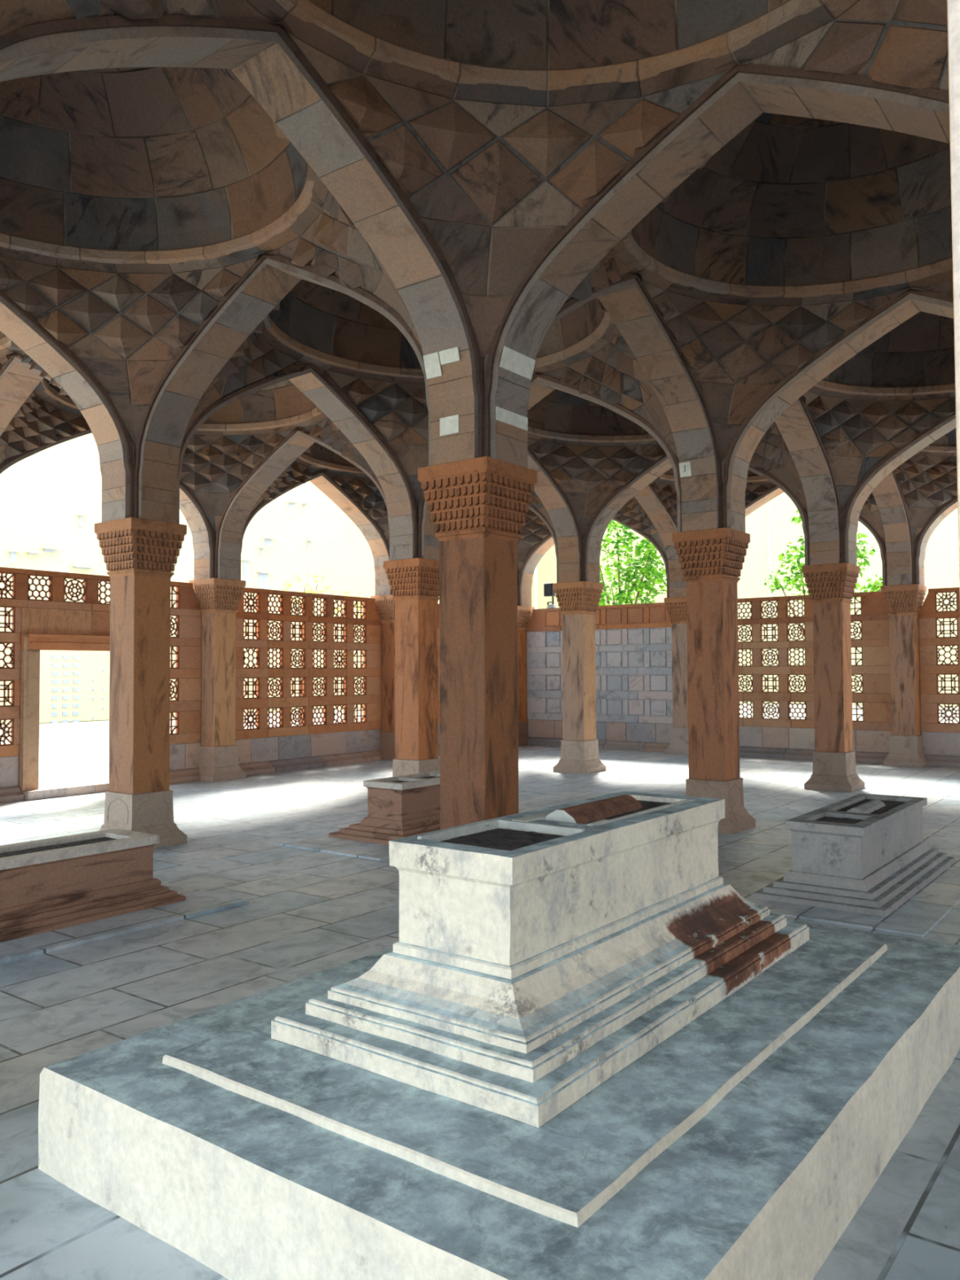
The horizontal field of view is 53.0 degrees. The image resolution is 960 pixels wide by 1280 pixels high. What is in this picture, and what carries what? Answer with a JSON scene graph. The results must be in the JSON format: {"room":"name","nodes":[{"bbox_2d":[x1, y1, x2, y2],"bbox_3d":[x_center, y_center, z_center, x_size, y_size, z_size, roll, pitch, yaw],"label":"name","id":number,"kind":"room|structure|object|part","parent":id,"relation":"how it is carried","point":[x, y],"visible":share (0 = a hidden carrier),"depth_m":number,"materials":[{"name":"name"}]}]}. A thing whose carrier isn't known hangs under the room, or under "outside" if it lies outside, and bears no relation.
{"room":"mausoleum","nodes":[
{"label":"mausoleum","id":0,"kind":"room"},
{"bbox_2d":[0,566,439,803],"bbox_3d":[-2.887,0.648,16.289,0.260,3.000,12.367,-2,-2,37],"label":"wall","id":1,"kind":"structure","parent":0,"point":[264,748],"depth_m":15.45,"materials":[{"name":"stone"}]},
{"bbox_2d":[18,633,110,800],"bbox_3d":[-5.270,0.998,13.078,0.380,2.122,1.978,-2,-2,37],"label":"door","id":2,"kind":"structure","parent":1,"relation":"in","point":[31,644],"depth_m":12.39,"materials":[{"name":"stone"}]},
{"bbox_3d":[-5.265,2.000,13.046,0.380,0.110,1.970,-2,-2,37],"label":"sill","id":3,"kind":"part","parent":2,"relation":"part of","materials":[{"name":"stone"}]},
{"bbox_3d":[-5.261,1.970,13.043,0.230,0.170,3.589,-2,-2,37],"label":"foot moulding","id":4,"kind":"part","parent":1,"relation":"part of","materials":[{"name":"stone"}]},
{"bbox_3d":[-5.326,0.305,13.140,0.090,2.395,3.589,-2,-2,37],"label":"stone frame","id":5,"kind":"part","parent":1,"relation":"part of","materials":[{"name":"stone"}]},
{"bbox_3d":[-2.932,0.397,16.330,0.090,2.395,3.589,-2,-2,37],"label":"stone frame","id":6,"kind":"part","parent":1,"relation":"part of","materials":[{"name":"stone"}]},
{"bbox_3d":[-2.868,2.062,16.233,0.230,0.170,3.589,-2,-2,37],"label":"foot moulding","id":7,"kind":"part","parent":1,"relation":"part of","materials":[{"name":"stone"}]},
{"bbox_3d":[-0.539,0.490,19.520,0.090,2.395,3.589,-2,-2,37],"label":"stone frame","id":8,"kind":"part","parent":1,"relation":"part of","materials":[{"name":"stone"}]},
{"bbox_2d":[0,0,957,575],"bbox_3d":[2.742,-3.383,7.351,20.595,3.184,20.595,-2,-2,37],"label":"arches","id":9,"kind":"structure","parent":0,"point":[134,201],"depth_m":8.02,"materials":[{"name":"stone"}]},
{"bbox_2d":[0,745,959,1279],"bbox_3d":[2.794,1.991,6.999,20.545,0.350,20.545,-2,-2,37],"label":"floor","id":10,"kind":"structure","parent":0,"point":[307,913],"depth_m":5.63,"materials":[{"name":"stone"}]},
{"bbox_2d":[0,828,248,964],"bbox_3d":[-3.064,1.579,5.974,1.465,0.485,2.900,-2,-2,37],"label":"tomb","id":11,"kind":"object","parent":10,"relation":"on","point":[58,893],"visible":1,"depth_m":6.19,"materials":[{"name":"stone"}]},
{"bbox_3d":[-3.049,1.365,6.006,0.520,0.055,2.060,-2,-2,37],"label":"cornice","id":12,"kind":"part","parent":11,"relation":"part of","materials":[{"name":"stone"}]},
{"bbox_3d":[-3.048,1.664,5.997,0.540,0.060,2.080,-2,-2,37],"label":"sloping moulding","id":13,"kind":"part","parent":11,"relation":"part of","materials":[{"name":"brown stone"}]},
{"bbox_2d":[94,446,186,848],"bbox_3d":[-3.203,-0.577,9.079,0.616,4.980,0.616,-2,-2,37],"label":"stone pillar","id":14,"kind":"structure","parent":10,"relation":"on","point":[140,555],"depth_m":8.90,"materials":[{"name":"stone"}]},
{"bbox_2d":[0,288,134,522],"bbox_3d":[-4.407,-2.151,7.534,0.424,2.023,3.597,-2,-2,37],"label":"pointed arch","id":15,"kind":"object","parent":14,"relation":"attached to","point":[116,450],"visible":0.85,"depth_m":8.66,"materials":[{"name":"stone"}]},
{"bbox_2d":[177,364,417,560],"bbox_3d":[-2.014,-2.058,10.724,0.424,2.023,3.597,-2,-2,37],"label":"pointed arch","id":16,"kind":"object","parent":14,"relation":"attached to","point":[402,508],"visible":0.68,"depth_m":11.47,"materials":[{"name":"stone"}]},
{"bbox_2d":[189,534,246,782],"bbox_3d":[-4.001,-0.390,14.660,0.616,4.980,0.616,-2,-2,37],"label":"stone pillar","id":17,"kind":"structure","parent":10,"relation":"on","point":[219,599],"depth_m":14.47,"materials":[{"name":"stone"}]},
{"bbox_2d":[0,428,214,579],"bbox_3d":[-5.205,-1.964,13.115,0.424,2.023,3.597,-2,-2,37],"label":"pointed arch","id":18,"kind":"object","parent":17,"relation":"attached to","point":[202,533],"visible":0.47,"depth_m":14.34,"materials":[{"name":"stone"}]},
{"bbox_2d":[214,426,390,580],"bbox_3d":[-2.413,-1.965,13.515,3.597,2.023,0.424,-2,-2,37],"label":"pointed arch","id":19,"kind":"object","parent":17,"relation":"attached to","point":[231,525],"visible":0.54,"depth_m":14.20,"materials":[{"name":"stone"}]},
{"bbox_2d":[240,470,391,595],"bbox_3d":[-2.812,-1.871,16.305,0.424,2.023,3.597,-2,-2,37],"label":"pointed arch","id":20,"kind":"object","parent":17,"relation":"attached to","point":[375,538],"visible":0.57,"depth_m":17.10,"materials":[{"name":"stone"}]},
{"bbox_3d":[-2.652,-1.865,16.185,0.024,2.002,3.579,-2,-2,37],"label":"moulding","id":21,"kind":"part","parent":20,"relation":"part of","materials":[{"name":"stone"}]},
{"bbox_2d":[273,770,439,860],"bbox_3d":[-0.670,1.649,9.537,1.340,0.555,2.395,-2,-2,37],"label":"tomb","id":22,"kind":"object","parent":10,"relation":"on","point":[400,806],"visible":0.62,"depth_m":9.17,"materials":[{"name":"stone"}]},
{"bbox_3d":[-0.512,1.763,9.743,0.565,0.068,1.465,-2,-2,37],"label":"sloping moulding","id":23,"kind":"part","parent":22,"relation":"part of","materials":[{"name":"brown stone"}]},
{"bbox_3d":[-0.514,1.405,9.755,0.500,0.055,1.400,-2,-2,37],"label":"cornice","id":24,"kind":"part","parent":22,"relation":"part of","materials":[{"name":"stone"}]},
{"bbox_2d":[370,594,395,760],"bbox_3d":[-1.607,-0.297,17.850,0.616,4.980,0.616,-2,-2,37],"label":"stone pillar","id":25,"kind":"structure","parent":10,"relation":"on","point":[385,604],"depth_m":17.62,"materials":[{"name":"stone"}]},
{"bbox_2d":[528,505,558,582],"bbox_3d":[-0.019,-1.872,16.705,3.597,2.023,0.424,-2,-2,37],"label":"pointed arch","id":26,"kind":"object","parent":25,"relation":"attached to","point":[533,508],"visible":0.16,"depth_m":15.59,"materials":[{"name":"stone"}]},
{"bbox_3d":[-0.139,-1.866,16.544,3.579,2.002,0.024,-2,-2,37],"label":"moulding","id":27,"kind":"part","parent":26,"relation":"part of","materials":[{"name":"stone"}]},
{"bbox_2d":[383,557,439,777],"bbox_3d":[-0.809,-0.484,12.269,0.616,4.980,0.616,-2,-2,37],"label":"stone pillar","id":28,"kind":"structure","parent":10,"relation":"on","point":[414,583],"depth_m":12.09,"materials":[{"name":"stone"}]},
{"bbox_2d":[527,445,582,582],"bbox_3d":[0.380,-1.966,13.914,0.424,2.023,3.597,-2,-2,37],"label":"pointed arch","id":29,"kind":"object","parent":28,"relation":"attached to","point":[560,511],"visible":0.29,"depth_m":15.11,"materials":[{"name":"stone"}]},
{"bbox_2d":[417,346,537,830],"bbox_3d":[-0.006,-0.673,6.648,0.672,4.980,0.673,-2,-2,37],"label":"stone pillar","id":30,"kind":"structure","parent":10,"relation":"on","point":[477,507],"depth_m":6.51,"materials":[{"name":"stone"}]},
{"bbox_2d":[0,14,484,466],"bbox_3d":[-1.216,-2.245,5.143,0.424,2.023,3.597,-2,-2,37],"label":"pointed arch","id":31,"kind":"object","parent":30,"relation":"attached to","point":[261,55],"visible":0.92,"depth_m":5.51,"materials":[{"name":"stone"}]},
{"bbox_2d":[133,252,430,523],"bbox_3d":[-1.615,-2.152,7.933,3.597,2.023,0.424,-2,-2,37],"label":"pointed arch","id":32,"kind":"object","parent":30,"relation":"attached to","point":[268,280],"visible":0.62,"depth_m":8.52,"materials":[{"name":"stone"}]},
{"bbox_2d":[484,62,950,468],"bbox_3d":[1.577,-2.246,5.542,3.597,2.023,0.424,-2,-2,37],"label":"pointed arch","id":33,"kind":"object","parent":30,"relation":"attached to","point":[740,96],"visible":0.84,"depth_m":5.84,"materials":[{"name":"stone"}]},
{"bbox_2d":[38,919,959,1279],"bbox_3d":[0.429,1.547,3.767,2.206,0.354,3.276,-2,-2,37],"label":"platform","id":34,"kind":"object","parent":10,"relation":"on","point":[745,1144],"visible":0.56,"depth_m":2.69,"materials":[{"name":"grey stone"}]},
{"bbox_2d":[271,791,809,1127],"bbox_3d":[0.404,1.027,3.881,1.095,0.698,2.281,-2,-2,37],"label":"tomb","id":35,"kind":"object","parent":34,"relation":"on","point":[539,955],"visible":1,"depth_m":3.26,"materials":[{"name":"white stone"}]},
{"bbox_3d":[0.405,1.156,3.878,0.798,0.110,1.975,-2,-2,37],"label":"sloping moulding","id":36,"kind":"part","parent":35,"relation":"part of","materials":[{"name":"white stone"}]},
{"bbox_3d":[0.404,0.759,3.890,0.527,0.088,1.707,-2,-2,37],"label":"cornice","id":37,"kind":"part","parent":35,"relation":"part of","materials":[{"name":"white stone"}]},
{"bbox_2d":[517,575,534,746],"bbox_3d":[0.786,-0.205,21.040,0.616,4.980,0.616,-2,-2,37],"label":"stone pillar","id":38,"kind":"structure","parent":10,"relation":"on","point":[524,613],"depth_m":20.83,"materials":[{"name":"stone"}]},
{"bbox_2d":[552,544,606,773],"bbox_3d":[1.584,-0.392,15.459,0.616,4.980,0.616,-2,-2,37],"label":"stone pillar","id":39,"kind":"structure","parent":10,"relation":"on","point":[579,601],"depth_m":15.27,"materials":[{"name":"stone"}]},
{"bbox_2d":[663,596,688,755],"bbox_3d":[3.977,-0.299,18.649,0.616,4.980,0.616,-2,-2,37],"label":"stone pillar","id":40,"kind":"structure","parent":10,"relation":"on","point":[676,606],"depth_m":18.47,"materials":[{"name":"stone"}]},
{"bbox_2d":[518,517,669,606],"bbox_3d":[2.374,-1.780,19.895,3.597,2.023,0.424,-2,-2,37],"label":"pointed arch","id":41,"kind":"object","parent":40,"relation":"attached to","point":[526,574],"visible":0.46,"depth_m":20.71,"materials":[{"name":"stone"}]},
{"bbox_2d":[634,484,686,597],"bbox_3d":[2.773,-1.873,17.104,0.424,2.023,3.597,-2,-2,37],"label":"pointed arch","id":42,"kind":"object","parent":40,"relation":"attached to","point":[648,498],"visible":0.27,"depth_m":18.06,"materials":[{"name":"stone"}]},
{"bbox_3d":[2.933,-1.867,16.984,0.024,2.002,3.579,-2,-2,37],"label":"moulding","id":43,"kind":"part","parent":42,"relation":"part of","materials":[{"name":"stone"}]},
{"bbox_2d":[671,462,755,835],"bbox_3d":[2.367,-0.579,9.858,0.616,4.980,0.664,-2,-2,37],"label":"stone pillar","id":44,"kind":"structure","parent":10,"relation":"on","point":[711,561],"depth_m":9.69,"materials":[{"name":"stone"}]},
{"bbox_2d":[417,372,681,560],"bbox_3d":[0.778,-2.059,11.123,3.597,2.023,0.424,-2,-2,37],"label":"pointed arch","id":45,"kind":"object","parent":44,"relation":"attached to","point":[543,385],"visible":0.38,"depth_m":10.91,"materials":[{"name":"stone"}]},
{"bbox_2d":[546,272,722,532],"bbox_3d":[1.177,-2.153,8.332,0.424,2.023,3.597,-2,-2,37],"label":"pointed arch","id":46,"kind":"object","parent":44,"relation":"attached to","point":[627,301],"visible":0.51,"depth_m":9.24,"materials":[{"name":"stone"}]},
{"bbox_2d":[721,287,954,532],"bbox_3d":[3.970,-2.154,8.732,3.597,2.023,0.424,-2,-2,37],"label":"pointed arch","id":47,"kind":"object","parent":44,"relation":"attached to","point":[735,466],"visible":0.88,"depth_m":9.29,"materials":[{"name":"stone"}]},
{"bbox_2d":[801,562,864,792],"bbox_3d":[4.775,-0.486,13.067,0.616,4.980,0.616,-2,-2,37],"label":"stone pillar","id":48,"kind":"structure","parent":10,"relation":"on","point":[831,588],"depth_m":12.87,"materials":[{"name":"stone"}]},
{"bbox_2d":[582,453,809,582],"bbox_3d":[3.172,-1.967,14.313,3.597,2.023,0.424,-2,-2,37],"label":"pointed arch","id":49,"kind":"object","parent":48,"relation":"attached to","point":[592,540],"visible":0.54,"depth_m":14.96,"materials":[{"name":"stone"}]},
{"bbox_2d":[840,411,955,565],"bbox_3d":[6.363,-2.061,11.922,3.597,2.023,0.424,-2,-2,37],"label":"pointed arch","id":50,"kind":"object","parent":48,"relation":"attached to","point":[850,516],"visible":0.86,"depth_m":12.68,"materials":[{"name":"stone"}]},
{"bbox_2d":[730,793,959,937],"bbox_3d":[2.903,1.548,7.319,1.460,0.575,2.790,-2,-2,37],"label":"tomb","id":51,"kind":"object","parent":10,"relation":"on","point":[864,860],"visible":1,"depth_m":6.67,"materials":[{"name":"stone"}]},
{"bbox_3d":[2.916,1.314,7.347,0.530,0.055,1.860,-2,-2,37],"label":"cornice","id":52,"kind":"part","parent":51,"relation":"part of","materials":[{"name":"stone"}]},
{"bbox_3d":[2.918,1.670,7.335,0.565,0.068,1.895,-2,-2,37],"label":"sloping moulding","id":53,"kind":"part","parent":51,"relation":"part of","materials":[{"name":"stone"}]},
{"bbox_2d":[880,583,926,767],"bbox_3d":[7.168,-0.394,16.257,0.616,4.980,0.616,-2,-2,37],"label":"stone pillar","id":54,"kind":"structure","parent":10,"relation":"on","point":[904,603],"depth_m":16.06,"materials":[{"name":"stone"}]},
{"bbox_2d":[745,484,886,586],"bbox_3d":[5.565,-1.874,17.503,3.597,2.023,0.424,-2,-2,37],"label":"pointed arch","id":55,"kind":"object","parent":54,"relation":"attached to","point":[771,493],"visible":0.23,"depth_m":17.48,"materials":[{"name":"stone"}]},
{"bbox_2d":[871,470,914,585],"bbox_3d":[5.964,-1.968,14.712,0.424,2.023,3.597,-2,-2,37],"label":"pointed arch","id":56,"kind":"object","parent":54,"relation":"attached to","point":[887,495],"visible":0.38,"depth_m":15.94,"materials":[{"name":"stone"}]},
{"bbox_3d":[5.804,-1.952,14.832,0.024,2.002,3.579,-2,-2,37],"label":"moulding","id":57,"kind":"part","parent":56,"relation":"part of","materials":[{"name":"stone"}]},
{"bbox_3d":[6.124,-1.962,14.592,0.024,2.002,3.579,-2,-2,37],"label":"moulding","id":58,"kind":"part","parent":56,"relation":"part of","materials":[{"name":"stone"}]},
{"bbox_2d":[912,496,957,585],"bbox_3d":[8.756,-1.969,15.112,3.597,2.023,0.424,-2,-2,37],"label":"pointed arch","id":59,"kind":"object","parent":54,"relation":"attached to","point":[920,544],"visible":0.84,"depth_m":15.97,"materials":[{"name":"stone"}]},
{"bbox_2d":[946,0,959,583],"bbox_3d":[0.786,-0.858,1.106,0.616,4.980,0.616,-2,-2,37],"label":"stone pillar","id":60,"kind":"structure","parent":10,"relation":"on","point":[953,6],"depth_m":1.05,"materials":[{"name":"stone"}]},
{"bbox_3d":[-6.394,-0.482,11.470,0.616,4.980,0.616,-2,-2,37],"label":"stone pillar","id":61,"kind":"structure","parent":10,"relation":"on","visible":0},
{"bbox_2d":[0,351,61,435],"bbox_3d":[-4.806,-2.057,10.325,3.597,2.023,0.424,-2,-2,37],"label":"pointed arch","id":62,"kind":"object","parent":61,"relation":"attached to","point":[17,381],"visible":0.23,"depth_m":10.55,"materials":[{"name":"stone"}]},
{"bbox_3d":[-4.926,-2.051,10.164,3.579,2.002,0.024,-2,-2,37],"label":"moulding","id":63,"kind":"part","parent":62,"relation":"part of","materials":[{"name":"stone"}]},
{"bbox_2d":[526,586,959,767],"bbox_3d":[5.804,0.641,17.389,11.967,3.000,0.260,-2,-2,37],"label":"wall","id":64,"kind":"structure","parent":0,"point":[633,642],"depth_m":17.84,"materials":[{"name":"stone"}]},
{"bbox_2d":[543,582,556,608],"bbox_3d":[1.508,-0.951,20.727,0.250,0.540,0.130,-2,-2,37],"label":"floodlight","id":65,"kind":"object","parent":64,"relation":"on","point":[548,591],"visible":0.95,"depth_m":20.68,"materials":[{"name":"black metal"}]},
{"bbox_2d":[543,582,555,596],"bbox_3d":[1.495,-1.081,20.740,0.220,0.280,0.130,-2,-2,37],"label":"lamp","id":66,"kind":"object","parent":65,"relation":"attached to","point":[548,591],"depth_m":20.68,"materials":[{"name":"black metal"}]},
{"bbox_3d":[1.595,1.402,20.585,0.380,0.340,0.082,-2,-2,37],"label":"raised panel","id":67,"kind":"part","parent":64,"relation":"part of","materials":[{"name":"stone"}]},
{"bbox_3d":[1.593,0.912,20.601,0.380,0.340,0.082,-2,-2,37],"label":"raised panel","id":68,"kind":"part","parent":64,"relation":"part of","materials":[{"name":"stone"}]},
{"bbox_3d":[1.590,0.432,20.617,0.380,0.340,0.082,-2,-2,37],"label":"raised panel","id":69,"kind":"part","parent":64,"relation":"part of","materials":[{"name":"stone"}]},
{"bbox_3d":[1.588,-0.022,20.632,0.380,0.340,0.082,-2,-2,37],"label":"raised panel","id":70,"kind":"part","parent":64,"relation":"part of","materials":[{"name":"stone"}]},
{"bbox_3d":[1.586,-0.452,20.646,0.380,0.340,0.082,-2,-2,37],"label":"raised panel","id":71,"kind":"part","parent":64,"relation":"part of","materials":[{"name":"red stone"}]},
{"bbox_3d":[2.374,-0.475,20.055,0.380,0.340,0.082,-2,-2,37],"label":"raised panel","id":72,"kind":"part","parent":64,"relation":"part of","materials":[{"name":"red stone"}]},
{"bbox_3d":[2.379,0.409,20.026,0.380,0.340,0.082,-2,-2,37],"label":"raised panel","id":73,"kind":"part","parent":64,"relation":"part of","materials":[{"name":"stone"}]},
{"bbox_3d":[2.377,-0.046,20.041,0.380,0.340,0.082,-2,-2,37],"label":"raised panel","id":74,"kind":"part","parent":64,"relation":"part of","materials":[{"name":"stone"}]},
{"bbox_3d":[2.384,1.379,19.994,0.380,0.340,0.082,-2,-2,37],"label":"raised panel","id":75,"kind":"part","parent":64,"relation":"part of","materials":[{"name":"stone"}]},
{"bbox_3d":[2.381,0.889,20.010,0.380,0.340,0.082,-2,-2,37],"label":"raised panel","id":76,"kind":"part","parent":64,"relation":"part of","materials":[{"name":"stone"}]},
{"bbox_3d":[2.451,2.154,19.842,3.589,0.170,0.230,-2,-2,37],"label":"foot moulding","id":77,"kind":"part","parent":64,"relation":"part of","materials":[{"name":"stone"}]},
{"bbox_3d":[2.484,0.489,19.952,3.589,2.395,0.090,-2,-2,37],"label":"stone frame","id":78,"kind":"part","parent":64,"relation":"part of","materials":[{"name":"stone"}]},
{"bbox_3d":[2.769,-0.487,19.759,0.380,0.340,0.082,-2,-2,37],"label":"raised panel","id":79,"kind":"part","parent":64,"relation":"part of","materials":[{"name":"red stone"}]},
{"bbox_3d":[2.771,-0.057,19.745,0.380,0.340,0.082,-2,-2,37],"label":"raised panel","id":80,"kind":"part","parent":64,"relation":"part of","materials":[{"name":"stone"}]},
{"bbox_3d":[2.778,1.367,19.699,0.380,0.340,0.082,-2,-2,37],"label":"raised panel","id":81,"kind":"part","parent":64,"relation":"part of","materials":[{"name":"stone"}]},
{"bbox_3d":[2.776,0.877,19.715,0.380,0.340,0.082,-2,-2,37],"label":"raised panel","id":82,"kind":"part","parent":64,"relation":"part of","materials":[{"name":"stone"}]},
{"bbox_3d":[2.773,0.398,19.730,0.380,0.340,0.082,-2,-2,37],"label":"raised panel","id":83,"kind":"part","parent":64,"relation":"part of","materials":[{"name":"stone"}]},
{"bbox_3d":[3.166,-0.069,19.450,0.380,0.340,0.082,-2,-2,37],"label":"raised panel","id":84,"kind":"part","parent":64,"relation":"part of","materials":[{"name":"stone"}]},
{"bbox_3d":[3.163,-0.499,19.464,0.380,0.340,0.082,-2,-2,37],"label":"raised panel","id":85,"kind":"part","parent":64,"relation":"part of","materials":[{"name":"red stone"}]},
{"bbox_3d":[3.170,0.866,19.419,0.380,0.340,0.082,-2,-2,37],"label":"raised panel","id":86,"kind":"part","parent":64,"relation":"part of","materials":[{"name":"stone"}]},
{"bbox_3d":[3.168,0.386,19.435,0.380,0.340,0.082,-2,-2,37],"label":"raised panel","id":87,"kind":"part","parent":64,"relation":"part of","materials":[{"name":"stone"}]},
{"bbox_3d":[3.173,1.355,19.403,0.380,0.340,0.082,-2,-2,37],"label":"raised panel","id":88,"kind":"part","parent":64,"relation":"part of","materials":[{"name":"stone"}]},
{"bbox_3d":[3.558,-0.510,19.168,0.380,0.340,0.082,-2,-2,37],"label":"raised panel","id":89,"kind":"part","parent":64,"relation":"part of","materials":[{"name":"red stone"}]},
{"bbox_3d":[3.565,0.854,19.124,0.380,0.340,0.082,-2,-2,37],"label":"raised panel","id":90,"kind":"part","parent":64,"relation":"part of","materials":[{"name":"stone"}]},
{"bbox_3d":[3.562,0.374,19.139,0.380,0.340,0.082,-2,-2,37],"label":"raised panel","id":91,"kind":"part","parent":64,"relation":"part of","materials":[{"name":"stone"}]},
{"bbox_3d":[3.560,-0.081,19.154,0.380,0.340,0.082,-2,-2,37],"label":"raised panel","id":92,"kind":"part","parent":64,"relation":"part of","materials":[{"name":"stone"}]},
{"bbox_3d":[3.567,1.344,19.108,0.380,0.340,0.082,-2,-2,37],"label":"raised panel","id":93,"kind":"part","parent":64,"relation":"part of","materials":[{"name":"stone"}]},
{"bbox_3d":[5.675,0.394,17.561,3.589,2.395,0.090,-2,-2,37],"label":"stone frame","id":94,"kind":"part","parent":64,"relation":"part of","materials":[{"name":"stone"}]},
{"bbox_3d":[5.642,2.059,17.450,3.589,0.170,0.230,-2,-2,37],"label":"foot moulding","id":95,"kind":"part","parent":64,"relation":"part of","materials":[{"name":"stone"}]},
{"bbox_3d":[8.867,0.300,15.169,3.589,2.395,0.090,-2,-2,37],"label":"stone frame","id":96,"kind":"part","parent":64,"relation":"part of","materials":[{"name":"stone"}]},
{"bbox_3d":[8.833,1.965,15.059,3.589,0.170,0.230,-2,-2,37],"label":"foot moulding","id":97,"kind":"part","parent":64,"relation":"part of","materials":[{"name":"stone"}]},
{"bbox_2d":[774,396,842,565],"bbox_3d":[3.571,-2.060,11.522,0.424,2.023,3.597,-2,-2,37],"label":"pointed arch","id":98,"kind":"object","parent":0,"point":[798,431],"visible":0.38,"depth_m":12.65,"materials":[{"name":"stone"}]},
{"bbox_3d":[3.411,-2.045,11.642,0.024,2.002,3.579,-2,-2,37],"label":"moulding","id":99,"kind":"part","parent":98,"relation":"part of","materials":[{"name":"stone"}]},
{"bbox_3d":[3.731,-2.054,11.402,0.024,2.002,3.579,-2,-2,37],"label":"moulding","id":100,"kind":"part","parent":98,"relation":"part of","materials":[{"name":"stone"}]},
{"label":"outside","id":101,"kind":"structure","parent":0,"visible":0},
{"bbox_2d":[0,702,959,786],"bbox_3d":[7.001,2.854,32.586,140.000,0.001,130.000,-2,-2,37],"label":"ground","id":102,"kind":"structure","parent":101,"point":[70,752],"depth_m":24.82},
{"bbox_2d":[0,433,534,724],"bbox_3d":[-15.971,-5.037,43.735,10.250,17.305,51.900,-2,-2,37],"label":"apartment building","id":103,"kind":"structure","parent":102,"relation":"on","point":[51,499],"depth_m":37.01,"materials":[{"name":"beige paint"}]},
{"bbox_2d":[279,573,337,725],"bbox_3d":[-4.729,0.414,26.962,1.094,4.627,2.113,-2,-2,37],"label":"leafy tree","id":104,"kind":"object","parent":102,"relation":"on","point":[309,589],"visible":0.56,"depth_m":27.11,"materials":[{"name":"green plant"}]},
{"bbox_2d":[333,589,363,721],"bbox_3d":[-3.795,0.644,28.508,0.957,4.258,1.592,-1,-2,25],"label":"leafy tree","id":105,"kind":"object","parent":102,"relation":"on","point":[347,592],"visible":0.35,"depth_m":28.48,"materials":[{"name":"green plant"}]},
{"bbox_2d":[598,519,666,605],"bbox_3d":[4.299,-0.529,27.478,2.882,6.455,1.779,-1,-2,27],"label":"leafy tree","id":106,"kind":"object","parent":102,"relation":"on","point":[646,571],"visible":0.64,"depth_m":27.21,"materials":[{"name":"green plant"}]},
{"bbox_2d":[537,492,959,706],"bbox_3d":[22.317,-6.098,52.460,40.900,19.000,8.250,-2,-2,37],"label":"apartment building","id":107,"kind":"structure","parent":102,"relation":"on","point":[771,529],"depth_m":52.10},
{"bbox_3d":[19.885,-4.740,49.244,39.000,12.100,0.250,-2,-2,37],"label":"cornice","id":108,"kind":"part","parent":107,"relation":"part of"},
{"bbox_2d":[762,510,875,637],"bbox_3d":[8.791,-0.510,25.064,2.938,6.214,1.509,-2,-2,37],"label":"leafy tree","id":109,"kind":"object","parent":102,"relation":"on","point":[777,584],"visible":0.25,"depth_m":25.28,"materials":[{"name":"green plant"}]},
{"bbox_2d":[857,573,882,591],"bbox_3d":[10.484,0.418,25.064,1.244,4.340,0.857,-2,-2,37],"label":"leafy tree","id":110,"kind":"object","parent":102,"relation":"on","point":[875,587],"visible":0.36,"depth_m":25.11,"materials":[{"name":"green plant"}]}
]}

